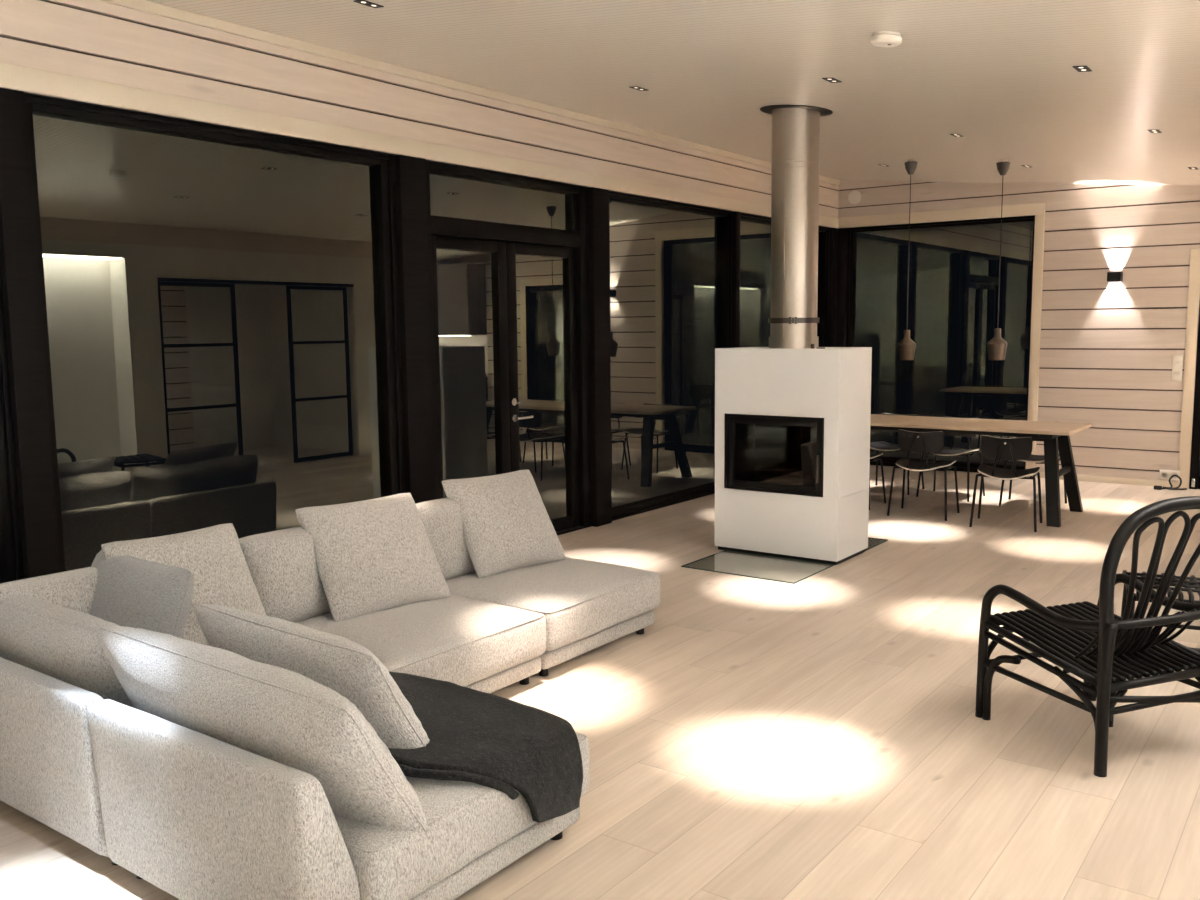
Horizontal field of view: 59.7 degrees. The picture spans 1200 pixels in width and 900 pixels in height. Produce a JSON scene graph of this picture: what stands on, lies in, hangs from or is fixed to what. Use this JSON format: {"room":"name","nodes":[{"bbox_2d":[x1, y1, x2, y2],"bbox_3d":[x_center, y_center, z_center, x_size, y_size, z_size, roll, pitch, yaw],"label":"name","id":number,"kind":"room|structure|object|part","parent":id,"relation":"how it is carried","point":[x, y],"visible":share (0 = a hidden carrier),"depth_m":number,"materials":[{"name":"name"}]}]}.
{"room":"living room","nodes":[
{"label":"living room","id":0,"kind":"room"},
{"bbox_2d":[0,0,839,227],"bbox_3d":[-1.294,-0.747,6.429,0.220,3.100,13.318,4,8,36],"label":"wall","id":1,"kind":"structure","parent":0,"point":[96,40],"depth_m":5.79,"materials":[{"name":"beige wood"}]},
{"bbox_2d":[0,269,23,583],"bbox_3d":[-3.224,-0.160,3.837,0.130,2.585,1.970,4,8,36],"label":"window","id":2,"kind":"structure","parent":1,"relation":"in","point":[11,556],"depth_m":4.62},
{"bbox_2d":[0,88,58,578],"bbox_3d":[-2.599,-0.267,4.677,0.210,2.585,0.135,4,8,36],"label":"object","id":3,"kind":"structure","parent":1,"relation":"attached to","point":[18,261],"depth_m":4.58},
{"bbox_2d":[24,94,405,571],"bbox_3d":[-1.919,-0.384,5.607,0.130,2.585,2.180,4,8,36],"label":"window","id":4,"kind":"structure","parent":1,"relation":"in","point":[382,191],"depth_m":6.12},
{"bbox_2d":[394,155,434,503],"bbox_3d":[-1.208,-0.505,6.563,0.210,2.585,0.215,4,8,36],"label":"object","id":5,"kind":"structure","parent":1,"relation":"attached to","point":[410,172],"depth_m":6.46,"materials":[{"name":"black wood"}]},
{"bbox_2d":[0,63,838,227],"bbox_3d":[-1.219,-1.818,6.238,0.034,0.100,12.918,4,8,36],"label":"trim","id":6,"kind":"structure","parent":1,"relation":"attached to","point":[28,80],"depth_m":5.75,"materials":[{"name":"beige paint"}]},
{"bbox_2d":[98,0,839,184],"bbox_3d":[-1.214,-2.249,6.180,0.018,0.049,12.918,4,8,36],"label":"trim","id":7,"kind":"structure","parent":1,"relation":"attached to","point":[140,5],"depth_m":6.13,"materials":[{"name":"beige paint"}]},
{"bbox_2d":[426,161,591,535],"bbox_3d":[-0.635,-0.603,7.343,0.166,2.585,1.730,4,8,36],"label":"door","id":8,"kind":"structure","parent":1,"relation":"in","point":[503,241],"depth_m":7.36,"materials":[{"name":"black wood"}]},
{"bbox_3d":[-0.666,-1.697,7.209,0.080,0.280,1.550,4,8,36],"label":"transom frame","id":9,"kind":"part","parent":8,"relation":"part of","materials":[{"name":"black wood"}]},
{"bbox_3d":[-0.550,-0.229,7.409,0.062,0.052,0.169,4,8,36],"label":"handle","id":10,"kind":"part","parent":8,"relation":"part of","materials":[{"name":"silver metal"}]},
{"bbox_2d":[588,187,611,526],"bbox_3d":[-0.063,-0.701,8.116,0.210,2.585,0.204,4,8,36],"label":"trim","id":11,"kind":"structure","parent":1,"relation":"attached to","point":[598,199],"depth_m":8.03,"materials":[{"name":"black wood"}]},
{"bbox_2d":[609,191,731,520],"bbox_3d":[0.586,-0.813,9.004,0.130,2.585,2.006,4,8,36],"label":"window","id":12,"kind":"structure","parent":1,"relation":"in","point":[724,218],"depth_m":9.60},
{"bbox_2d":[716,211,739,347],"bbox_3d":[1.204,-0.918,9.834,0.210,2.585,0.075,4,8,36],"label":"trim","id":13,"kind":"structure","parent":1,"relation":"attached to","point":[735,215],"depth_m":9.69,"materials":[{"name":"black wood"}]},
{"bbox_2d":[740,213,828,346],"bbox_3d":[1.838,-1.027,10.701,0.130,2.585,2.085,4,8,36],"label":"window","id":14,"kind":"structure","parent":1,"relation":"in","point":[823,234],"depth_m":11.40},
{"bbox_2d":[0,465,1199,899],"bbox_3d":[2.015,1.101,4.211,8.450,0.120,13.500,4,8,36],"label":"floor","id":15,"kind":"structure","parent":0,"point":[820,736],"depth_m":3.92,"materials":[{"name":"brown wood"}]},
{"bbox_2d":[0,657,117,864],"bbox_3d":[-1.541,0.875,3.650,1.051,0.537,1.064,4,8,36],"label":"module","id":16,"kind":"object","parent":15,"relation":"on","point":[48,772],"visible":0.32,"depth_m":3.06,"materials":[{"name":"beige fabric"}]},
{"bbox_2d":[0,566,97,658],"bbox_3d":[-1.748,0.607,3.839,0.265,0.392,0.960,5,8,37],"label":"cushion","id":17,"kind":"object","parent":16,"relation":"on","point":[72,589],"visible":0.09,"depth_m":3.60,"materials":[{"name":"grey fabric"}]},
{"bbox_2d":[0,595,134,707],"bbox_3d":[-1.712,0.688,3.389,0.901,0.389,0.291,4,8,37],"label":"cushion","id":18,"kind":"object","parent":16,"relation":"on","point":[61,643],"visible":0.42,"depth_m":3.19,"materials":[{"name":"beige fabric"}]},
{"bbox_2d":[90,549,193,637],"bbox_3d":[-1.665,0.604,3.684,0.535,0.444,0.272,4,8,32],"label":"throw pillow","id":19,"kind":"object","parent":16,"relation":"on","point":[130,591],"visible":0.39,"depth_m":3.58,"materials":[{"name":"grey fabric"}]},
{"bbox_2d":[101,523,265,645],"bbox_3d":[-1.520,0.547,3.894,0.315,0.454,0.527,5,9,41],"label":"throw pillow","id":20,"kind":"object","parent":16,"relation":"on","point":[214,556],"visible":0.41,"depth_m":3.91,"materials":[{"name":"grey fabric"}]},
{"bbox_2d":[86,699,589,899],"bbox_3d":[-0.723,0.937,3.050,0.979,0.537,1.061,4,8,36],"label":"module","id":21,"kind":"object","parent":15,"relation":"on","point":[194,815],"visible":0.65,"depth_m":2.63,"materials":[{"name":"beige fabric"}]},
{"bbox_3d":[-0.981,0.953,2.734,0.929,0.489,0.244,4,8,36],"label":"panel","id":22,"kind":"part","parent":21,"relation":"part of","materials":[{"name":"beige fabric"}]},
{"bbox_2d":[99,626,427,834],"bbox_3d":[-0.938,0.752,2.825,1.097,0.461,0.346,4,8,36],"label":"cushion","id":23,"kind":"object","parent":21,"relation":"on","point":[277,714],"visible":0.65,"depth_m":2.57,"materials":[{"name":"beige fabric"}]},
{"bbox_2d":[192,603,428,748],"bbox_3d":[-0.838,0.692,3.059,0.793,0.452,0.326,4,8,33],"label":"throw pillow","id":24,"kind":"object","parent":21,"relation":"on","point":[343,665],"visible":0.52,"depth_m":2.85,"materials":[{"name":"beige fabric"}]},
{"bbox_2d":[334,733,589,899],"bbox_3d":[-0.671,0.959,3.123,0.977,0.224,0.888,4,8,36],"label":"seat cushion","id":25,"kind":"object","parent":21,"relation":"on","point":[468,823],"depth_m":2.69,"materials":[{"name":"beige fabric"}]},
{"bbox_2d":[388,671,582,822],"bbox_3d":[-0.577,0.912,3.183,0.999,0.254,0.620,4,8,36],"label":"throw blanket","id":26,"kind":"object","parent":21,"relation":"on","point":[505,745],"visible":0.81,"depth_m":3.00,"materials":[{"name":"grey fabric"}]},
{"bbox_2d":[294,594,545,693],"bbox_3d":[-0.934,0.772,4.465,1.061,0.537,0.975,4,8,36],"label":"module","id":27,"kind":"object","parent":15,"relation":"on","point":[483,646],"visible":0.34,"depth_m":4.28,"materials":[{"name":"grey fabric"}]},
{"bbox_2d":[239,526,330,621],"bbox_3d":[-1.168,0.509,4.610,0.259,0.392,0.950,4,8,37],"label":"cushion","id":28,"kind":"object","parent":27,"relation":"on","point":[282,566],"visible":0.26,"depth_m":4.30,"materials":[{"name":"grey fabric"}]},
{"bbox_2d":[295,493,450,621],"bbox_3d":[-0.991,0.460,4.610,0.607,0.453,0.328,-7,9,-44],"label":"throw pillow","id":29,"kind":"object","parent":27,"relation":"on","point":[372,555],"visible":0.98,"depth_m":4.52,"materials":[{"name":"grey fabric"}]},
{"bbox_2d":[445,557,659,676],"bbox_3d":[-0.375,0.677,5.222,1.062,0.537,0.912,4,8,36],"label":"module","id":30,"kind":"object","parent":15,"relation":"on","point":[586,605],"visible":0.41,"depth_m":4.92,"materials":[{"name":"grey fabric"}]},
{"bbox_2d":[416,498,474,579],"bbox_3d":[-0.617,0.414,5.362,0.258,0.392,0.885,4,8,35],"label":"cushion","id":31,"kind":"object","parent":30,"relation":"on","point":[442,519],"visible":0.3,"depth_m":5.05,"materials":[{"name":"grey fabric"}]},
{"bbox_2d":[441,470,565,577],"bbox_3d":[-0.483,0.361,5.316,0.576,0.449,0.323,-7,9,-43],"label":"throw pillow","id":32,"kind":"object","parent":30,"relation":"on","point":[507,525],"visible":0.98,"depth_m":5.22,"materials":[{"name":"grey fabric"}]},
{"bbox_2d":[681,550,834,583],"bbox_3d":[1.020,0.747,6.752,0.799,0.007,0.592,4,8,36],"label":"plate","id":33,"kind":"object","parent":15,"relation":"on","point":[724,550],"visible":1,"depth_m":6.72,"materials":[{"name":"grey glass"}]},
{"bbox_2d":[715,347,871,564],"bbox_3d":[1.304,0.003,7.119,0.904,1.392,0.531,4,8,36],"label":"wood stove","id":34,"kind":"object","parent":15,"relation":"on","point":[792,426],"visible":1,"depth_m":6.89,"materials":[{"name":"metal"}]},
{"bbox_3d":[1.154,0.026,6.937,0.724,0.513,0.046,4,8,36],"label":"firebox door","id":35,"kind":"part","parent":34,"relation":"part of","materials":[{"name":"black glass"}]},
{"bbox_3d":[1.160,0.028,6.939,0.611,0.398,0.001,4,8,36],"label":"firebox pane","id":36,"kind":"part","parent":34,"relation":"part of","materials":[{"name":"glass"}]},
{"bbox_2d":[760,105,832,348],"bbox_3d":[1.280,-1.455,6.865,0.463,1.565,0.463,1,7,11],"label":"pipe","id":37,"kind":"object","parent":34,"relation":"on","point":[793,320],"visible":0.99,"depth_m":6.75,"materials":[{"name":"silver metal"}]},
{"bbox_2d":[865,537,887,550],"bbox_3d":[1.618,0.644,7.562,0.799,0.007,0.436,4,8,36],"label":"plate","id":38,"kind":"object","parent":15,"relation":"on","point":[868,537],"visible":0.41,"depth_m":7.44,"materials":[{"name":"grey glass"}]},
{"bbox_2d":[869,453,885,509],"bbox_3d":[2.159,0.123,8.971,0.479,0.704,0.470,4,8,34],"label":"dining chair","id":39,"kind":"object","parent":15,"relation":"on","point":[872,457],"visible":0.16,"depth_m":8.99,"materials":[{"name":"black wood"}]},
{"bbox_3d":[2.249,0.296,8.752,0.025,0.409,0.108,-1,7,0],"label":"leg","id":40,"kind":"part","parent":39,"relation":"part of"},
{"bbox_3d":[2.158,0.062,8.963,0.430,0.056,0.470,4,8,34],"label":"seat","id":41,"kind":"part","parent":39,"relation":"part of","materials":[{"name":"black wood"}]},
{"bbox_3d":[2.430,0.263,9.017,0.108,0.409,0.025,-3,7,-21],"label":"leg","id":42,"kind":"part","parent":39,"relation":"part of","materials":[{"name":"black metal"}]},
{"bbox_2d":[870,413,923,494],"bbox_3d":[2.735,0.025,9.745,0.479,0.704,0.470,4,8,36],"label":"dining chair","id":43,"kind":"object","parent":15,"relation":"on","point":[882,446],"visible":0.45,"depth_m":9.78,"materials":[{"name":"black wood"}]},
{"bbox_3d":[2.656,0.144,10.001,0.025,0.409,0.108,0,7,2],"label":"leg","id":44,"kind":"part","parent":43,"relation":"part of","materials":[{"name":"black metal"}]},
{"bbox_3d":[2.734,-0.036,9.738,0.430,0.056,0.470,4,8,36],"label":"seat","id":45,"kind":"part","parent":43,"relation":"part of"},
{"bbox_3d":[2.821,-0.253,9.834,0.360,0.175,0.085,4,8,36],"label":"backrest","id":46,"kind":"part","parent":43,"relation":"part of","materials":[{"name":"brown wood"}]},
{"bbox_3d":[2.800,0.202,9.500,0.025,0.409,0.108,0,7,2],"label":"leg","id":47,"kind":"part","parent":43,"relation":"part of","materials":[{"name":"black metal"}]},
{"bbox_3d":[2.990,0.169,9.758,0.108,0.409,0.025,-3,7,-19],"label":"leg","id":48,"kind":"part","parent":43,"relation":"part of","materials":[{"name":"black metal"}]},
{"bbox_2d":[887,429,959,520],"bbox_3d":[2.624,0.178,8.460,0.479,0.704,0.470,4,8,32],"label":"dining chair","id":49,"kind":"object","parent":15,"relation":"on","point":[921,442],"visible":1,"depth_m":8.32,"materials":[{"name":"black wood"}]},
{"bbox_3d":[2.372,0.329,8.464,0.108,0.409,0.025,-4,7,-23],"label":"leg","id":50,"kind":"part","parent":49,"relation":"part of","materials":[{"name":"black metal"}]},
{"bbox_3d":[2.544,0.295,8.735,0.025,0.409,0.108,-1,7,-2],"label":"leg","id":51,"kind":"part","parent":49,"relation":"part of","materials":[{"name":"black metal"}]},
{"bbox_3d":[2.541,-0.069,8.303,0.360,0.175,0.085,4,8,32],"label":"backrest","id":52,"kind":"part","parent":49,"relation":"part of","materials":[{"name":"black wood"}]},
{"bbox_3d":[2.631,0.137,8.468,0.392,0.018,0.280,4,8,32],"label":"seat frame","id":53,"kind":"part","parent":49,"relation":"part of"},
{"bbox_3d":[2.623,0.117,8.453,0.430,0.056,0.470,4,8,32],"label":"seat","id":54,"kind":"part","parent":49,"relation":"part of","materials":[{"name":"black wood"}]},
{"bbox_3d":[2.722,0.351,8.245,0.025,0.409,0.108,-1,7,-2],"label":"leg","id":55,"kind":"part","parent":49,"relation":"part of","materials":[{"name":"black metal"}]},
{"bbox_3d":[2.894,0.317,8.516,0.108,0.409,0.025,-4,7,-23],"label":"leg","id":56,"kind":"part","parent":49,"relation":"part of","materials":[{"name":"black metal"}]},
{"bbox_2d":[916,416,984,501],"bbox_3d":[3.154,0.067,9.353,0.479,0.704,0.470,5,9,39],"label":"dining chair","id":57,"kind":"object","parent":15,"relation":"on","point":[946,451],"visible":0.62,"depth_m":9.35,"materials":[{"name":"black wood"}]},
{"bbox_3d":[2.884,0.217,9.365,0.108,0.409,0.025,-3,7,-16],"label":"leg","id":58,"kind":"part","parent":57,"relation":"part of","materials":[{"name":"black metal"}]},
{"bbox_3d":[3.088,0.185,9.613,0.025,0.409,0.108,0,7,5],"label":"leg","id":59,"kind":"part","parent":57,"relation":"part of","materials":[{"name":"black metal"}]},
{"bbox_3d":[3.144,0.028,9.337,0.392,0.018,0.280,5,9,39],"label":"seat frame","id":60,"kind":"part","parent":57,"relation":"part of","materials":[{"name":"wood"}]},
{"bbox_3d":[3.154,0.006,9.346,0.430,0.056,0.470,5,9,39],"label":"seat","id":61,"kind":"part","parent":57,"relation":"part of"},
{"bbox_3d":[3.246,-0.210,9.437,0.360,0.175,0.085,5,9,39],"label":"backrest","id":62,"kind":"part","parent":57,"relation":"part of","materials":[{"name":"black wood"}]},
{"bbox_3d":[3.205,0.244,9.105,0.025,0.409,0.108,0,7,5],"label":"leg","id":63,"kind":"part","parent":57,"relation":"part of","materials":[{"name":"black metal"}]},
{"bbox_3d":[3.409,0.213,9.353,0.108,0.409,0.025,-3,7,-16],"label":"leg","id":64,"kind":"part","parent":57,"relation":"part of","materials":[{"name":"black metal"}]},
{"bbox_2d":[870,414,1091,526],"bbox_3d":[2.747,0.111,8.910,2.490,0.727,0.830,4,8,36],"label":"dining table","id":65,"kind":"object","parent":15,"relation":"on","point":[1056,437],"visible":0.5,"depth_m":8.39,"materials":[{"name":"brown wood"}]},
{"bbox_3d":[3.477,0.238,8.032,0.107,0.665,0.314,1,7,11],"label":"leg","id":66,"kind":"part","parent":65,"relation":"part of","materials":[{"name":"black wood"}]},
{"bbox_3d":[3.813,0.180,8.488,0.314,0.665,0.107,-4,8,-28],"label":"leg","id":67,"kind":"part","parent":65,"relation":"part of","materials":[{"name":"black wood"}]},
{"bbox_2d":[969,435,1041,531],"bbox_3d":[3.111,0.230,7.977,0.479,0.704,0.470,3,8,28],"label":"dining chair","id":68,"kind":"object","parent":15,"relation":"on","point":[995,448],"visible":1,"depth_m":7.83,"materials":[{"name":"black wood"}]},
{"bbox_3d":[2.861,0.383,7.963,0.108,0.409,0.025,-4,8,-27],"label":"leg","id":69,"kind":"part","parent":68,"relation":"part of","materials":[{"name":"black metal"}]},
{"bbox_3d":[3.013,0.348,8.245,0.025,0.409,0.108,-1,7,-6],"label":"leg","id":70,"kind":"part","parent":68,"relation":"part of","materials":[{"name":"black metal"}]},
{"bbox_3d":[3.037,-0.016,7.815,0.360,0.175,0.085,3,8,28],"label":"backrest","id":71,"kind":"part","parent":68,"relation":"part of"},
{"bbox_3d":[3.117,0.189,7.985,0.392,0.018,0.280,3,8,28],"label":"seat frame","id":72,"kind":"part","parent":68,"relation":"part of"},
{"bbox_3d":[3.110,0.169,7.969,0.430,0.056,0.470,3,8,28],"label":"seat","id":73,"kind":"part","parent":68,"relation":"part of","materials":[{"name":"black wood"}]},
{"bbox_3d":[3.225,0.402,7.769,0.025,0.409,0.108,-1,7,-6],"label":"leg","id":74,"kind":"part","parent":68,"relation":"part of","materials":[{"name":"black metal"}]},
{"bbox_3d":[3.377,0.367,8.051,0.108,0.409,0.025,-4,8,-27],"label":"leg","id":75,"kind":"part","parent":68,"relation":"part of","materials":[{"name":"black metal"}]},
{"bbox_2d":[999,420,1066,505],"bbox_3d":[3.699,0.117,8.883,0.479,0.704,0.470,4,8,32],"label":"dining chair","id":76,"kind":"object","parent":15,"relation":"on","point":[1033,458],"visible":0.19,"depth_m":8.90,"materials":[{"name":"black wood"}]},
{"bbox_3d":[3.431,0.271,8.863,0.108,0.409,0.025,-4,7,-23],"label":"leg","id":77,"kind":"part","parent":76,"relation":"part of","materials":[{"name":"black metal"}]},
{"bbox_3d":[3.603,0.237,9.133,0.025,0.409,0.108,-1,7,-2],"label":"leg","id":78,"kind":"part","parent":76,"relation":"part of","materials":[{"name":"black metal"}]},
{"bbox_3d":[3.775,-0.162,8.978,0.360,0.175,0.085,4,8,32],"label":"backrest","id":79,"kind":"part","parent":76,"relation":"part of","materials":[{"name":"black wood"}]},
{"bbox_3d":[3.698,0.056,8.876,0.430,0.056,0.470,4,8,32],"label":"seat","id":80,"kind":"part","parent":76,"relation":"part of","materials":[{"name":"black wood"}]},
{"bbox_3d":[3.953,0.259,8.914,0.108,0.409,0.025,-4,7,-23],"label":"leg","id":81,"kind":"part","parent":76,"relation":"part of","materials":[{"name":"black metal"}]},
{"bbox_2d":[975,496,1199,776],"bbox_3d":[1.871,0.601,3.890,0.632,0.956,0.681,-3,7,-21],"label":"rattan armchair","id":82,"kind":"object","parent":15,"relation":"on","point":[1103,648],"visible":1,"depth_m":3.70,"materials":[{"name":"black wicker"}]},
{"bbox_3d":[1.544,0.918,4.024,0.032,0.299,0.173,-3,7,-21],"label":"leg","id":83,"kind":"part","parent":82,"relation":"part of","materials":[{"name":"black wicker"}]},
{"bbox_3d":[1.762,0.756,4.197,0.572,0.205,0.045,-3,7,-21],"label":"rail","id":84,"kind":"part","parent":82,"relation":"part of","materials":[{"name":"black wicker"}]},
{"bbox_3d":[1.605,0.808,3.844,0.039,0.557,0.603,-3,7,-21],"label":"arm","id":85,"kind":"part","parent":82,"relation":"part of","materials":[{"name":"black wicker"}]},
{"bbox_3d":[1.610,0.825,3.835,0.027,0.272,0.593,-3,7,-21],"label":"rail","id":86,"kind":"part","parent":82,"relation":"part of","materials":[{"name":"black wicker"}]},
{"bbox_3d":[2.054,0.889,4.221,0.032,0.299,0.173,-3,7,-21],"label":"leg","id":87,"kind":"part","parent":82,"relation":"part of","materials":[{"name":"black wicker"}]},
{"bbox_3d":[1.718,0.849,3.551,0.048,0.543,0.062,-3,7,-21],"label":"leg","id":88,"kind":"part","parent":82,"relation":"part of","materials":[{"name":"black wicker"}]},
{"bbox_3d":[2.029,0.914,3.942,0.226,0.316,0.036,5,9,42],"label":"leg","id":89,"kind":"part","parent":82,"relation":"part of","materials":[{"name":"black wicker"}]},
{"bbox_3d":[2.119,0.780,4.043,0.039,0.559,0.603,-3,7,-21],"label":"arm","id":90,"kind":"part","parent":82,"relation":"part of","materials":[{"name":"black wicker"}]},
{"bbox_3d":[1.974,0.929,3.672,0.554,0.291,0.031,-3,7,-21],"label":"rail","id":91,"kind":"part","parent":82,"relation":"part of","materials":[{"name":"black wicker"}]},
{"bbox_3d":[1.976,0.580,3.616,0.571,0.046,0.102,-3,7,-21],"label":"rail","id":92,"kind":"part","parent":82,"relation":"part of","materials":[{"name":"black wicker"}]},
{"bbox_3d":[2.122,0.796,4.033,0.027,0.272,0.593,-3,7,-21],"label":"rail","id":93,"kind":"part","parent":82,"relation":"part of","materials":[{"name":"black wicker"}]},
{"bbox_2d":[1121,570,1199,651],"bbox_3d":[2.612,0.783,4.667,0.501,0.392,0.431,2,7,24],"label":"footstool","id":94,"kind":"object","parent":15,"relation":"on","point":[1193,583],"visible":0.44,"depth_m":4.63,"materials":[{"name":"black wicker"}]},
{"bbox_3d":[2.478,0.767,4.930,0.030,0.366,0.044,-3,7,-21],"label":"leg","id":95,"kind":"part","parent":94,"relation":"part of","materials":[{"name":"black wicker"}]},
{"bbox_3d":[2.327,0.808,4.595,0.044,0.366,0.030,-3,7,-21],"label":"leg","id":96,"kind":"part","parent":94,"relation":"part of","materials":[{"name":"black wicker"}]},
{"bbox_2d":[1154,475,1186,489],"bbox_3d":[5.253,0.297,9.632,0.276,0.133,0.125,2,7,19],"label":"power cable","id":97,"kind":"object","parent":15,"relation":"on","point":[1172,476],"visible":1,"depth_m":9.62,"materials":[{"name":"black plastic"}]},
{"bbox_2d":[145,0,1199,184],"bbox_3d":[1.985,-1.693,3.880,8.450,0.973,13.500,4,8,36],"label":"ceiling","id":98,"kind":"structure","parent":0,"point":[999,75],"depth_m":5.41,"materials":[{"name":"white paint"}]},
{"bbox_2d":[353,0,383,7],"bbox_3d":[-1.027,-1.981,4.641,0.060,0.010,0.124,4,8,36],"label":"recessed light","id":99,"kind":"object","parent":98,"relation":"in","point":[364,2],"visible":1,"depth_m":4.64,"materials":[{"name":"metal"}]},
{"bbox_2d":[629,86,648,90],"bbox_3d":[0.236,-2.198,6.355,0.060,0.010,0.124,4,8,36],"label":"recessed light","id":100,"kind":"object","parent":98,"relation":"in","point":[633,87],"visible":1,"depth_m":6.35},
{"bbox_2d":[822,78,840,82],"bbox_3d":[1.252,-1.997,5.643,0.060,0.010,0.124,4,8,36],"label":"recessed light","id":101,"kind":"object","parent":98,"relation":"in","point":[832,80],"visible":1,"depth_m":5.64,"materials":[{"name":"metal"}]},
{"bbox_2d":[871,31,901,46],"bbox_3d":[1.240,-1.777,4.525,0.132,0.058,0.132,5,9,42],"label":"smoke detector","id":102,"kind":"object","parent":98,"relation":"attached to","point":[880,38],"visible":1,"depth_m":4.48,"materials":[{"name":"white plastic"}]},
{"bbox_3d":[1.242,-1.795,4.521,0.116,0.010,0.116,11,12,35],"label":"plate","id":103,"kind":"part","parent":102,"relation":"part of","materials":[{"name":"white plastic"}]},
{"bbox_2d":[897,160,917,359],"bbox_3d":[2.685,-1.646,9.090,0.162,1.719,0.162,4,8,36],"label":"pendant lamp","id":104,"kind":"object","parent":98,"relation":"hanging from","point":[906,346],"visible":1,"depth_m":9.12,"materials":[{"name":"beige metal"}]},
{"bbox_3d":[2.693,-0.923,9.175,0.162,0.262,0.162,4,8,36],"label":"lamp shade","id":105,"kind":"part","parent":104,"relation":"part of","materials":[{"name":"gold metal"}]},
{"bbox_3d":[2.684,-1.725,9.080,0.006,1.377,0.006,-5,8,-31],"label":"cord","id":106,"kind":"part","parent":104,"relation":"part of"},
{"bbox_2d":[950,134,963,136],"bbox_3d":[2.510,-2.213,7.349,0.060,0.010,0.124,4,8,36],"label":"recessed light","id":107,"kind":"object","parent":98,"relation":"in","point":[954,135],"visible":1,"depth_m":7.35,"materials":[{"name":"metal"}]},
{"bbox_2d":[987,160,1010,359],"bbox_3d":[3.309,-1.565,8.640,0.162,1.633,0.162,4,8,36],"label":"pendant lamp","id":108,"kind":"object","parent":98,"relation":"hanging from","point":[997,346],"visible":1,"depth_m":8.66,"materials":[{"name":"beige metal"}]},
{"bbox_3d":[3.316,-0.884,8.721,0.162,0.262,0.162,4,8,36],"label":"lamp shade","id":109,"kind":"part","parent":108,"relation":"part of","materials":[{"name":"gold metal"}]},
{"bbox_3d":[3.308,-1.643,8.631,0.006,1.291,0.006,-5,8,-31],"label":"cord","id":110,"kind":"part","parent":108,"relation":"part of","materials":[{"name":"black plastic"}]},
{"bbox_2d":[1073,66,1091,71],"bbox_3d":[2.271,-1.794,4.918,0.060,0.010,0.124,4,8,36],"label":"recessed light","id":111,"kind":"object","parent":98,"relation":"in","point":[1078,68],"visible":1,"depth_m":4.92,"materials":[{"name":"metal"}]},
{"bbox_2d":[1148,130,1161,132],"bbox_3d":[3.487,-2.003,6.567,0.060,0.010,0.124,4,8,36],"label":"recessed light","id":112,"kind":"object","parent":98,"relation":"in","point":[1150,131],"visible":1,"depth_m":6.56,"materials":[{"name":"metal"}]},
{"bbox_2d":[838,181,1199,481],"bbox_3d":[5.580,-1.185,9.508,7.198,3.100,0.220,4,8,36],"label":"wall","id":113,"kind":"structure","parent":0,"point":[1107,349],"depth_m":9.94,"materials":[{"name":"beige wood"}]},
{"bbox_2d":[828,228,837,346],"bbox_3d":[2.498,-1.139,11.588,0.210,2.585,0.138,4,8,36],"label":"trim","id":114,"kind":"structure","parent":113,"relation":"attached to","point":[833,232],"depth_m":11.43,"materials":[{"name":"black wood"}]},
{"bbox_2d":[836,228,847,346],"bbox_3d":[2.634,-1.152,11.680,0.300,2.585,0.208,4,8,36],"label":"trim","id":115,"kind":"structure","parent":113,"relation":"attached to","point":[842,256],"depth_m":11.46,"materials":[{"name":"black wood"}]},
{"bbox_2d":[848,191,860,203],"bbox_3d":[2.740,-2.721,11.255,0.144,0.144,0.027,4,8,36],"label":"air vent","id":116,"kind":"object","parent":113,"relation":"in","point":[854,197],"visible":1,"depth_m":11.24,"materials":[{"name":"white plastic"}]},
{"bbox_2d":[846,215,1034,472],"bbox_3d":[3.544,-1.083,11.023,1.950,2.585,0.130,4,8,36],"label":"window","id":117,"kind":"structure","parent":113,"relation":"in","point":[852,232],"depth_m":11.11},
{"bbox_2d":[838,203,1044,476],"bbox_3d":[3.477,-1.128,10.933,2.140,2.695,0.034,4,8,36],"label":"trim","id":118,"kind":"structure","parent":113,"relation":"attached to","point":[1037,209],"depth_m":10.37,"materials":[{"name":"beige paint"}]},
{"bbox_2d":[1035,472,1177,487],"bbox_3d":[4.865,0.285,10.089,1.265,0.058,0.032,4,8,36],"label":"baseboard","id":119,"kind":"structure","parent":113,"relation":"attached to","point":[1129,481],"depth_m":9.98,"materials":[{"name":"beige paint"}]},
{"bbox_2d":[1107,272,1122,281],"bbox_3d":[4.830,-1.625,9.802,0.116,0.086,0.103,4,8,36],"label":"wall lamp","id":120,"kind":"object","parent":113,"relation":"attached to","point":[1111,276],"visible":1,"depth_m":9.77,"materials":[{"name":"black metal"}]},
{"bbox_2d":[1159,470,1179,479],"bbox_3d":[5.309,0.233,9.735,0.170,0.090,0.018,4,8,36],"label":"wall socket","id":121,"kind":"object","parent":113,"relation":"attached to","point":[1164,474],"visible":1,"depth_m":9.73,"materials":[{"name":"white plastic"}]},
{"bbox_2d":[1172,354,1182,380],"bbox_3d":[5.311,-0.759,9.608,0.084,0.239,0.018,4,8,36],"label":"light switch","id":122,"kind":"object","parent":113,"relation":"attached to","point":[1177,365],"visible":1,"depth_m":9.60,"materials":[{"name":"white plastic"}]},
{"bbox_2d":[1178,248,1199,488],"bbox_3d":[5.737,-0.707,9.320,0.925,2.190,0.034,4,8,36],"label":"trim","id":123,"kind":"structure","parent":113,"relation":"attached to","point":[1194,273],"depth_m":9.55,"materials":[{"name":"beige paint"}]},
{"bbox_2d":[1189,302,1199,488],"bbox_3d":[5.765,-0.666,9.361,0.743,2.100,0.142,4,8,36],"label":"door","id":124,"kind":"structure","parent":113,"relation":"in","point":[1194,482],"depth_m":9.58,"materials":[{"name":"black"}]}
]}

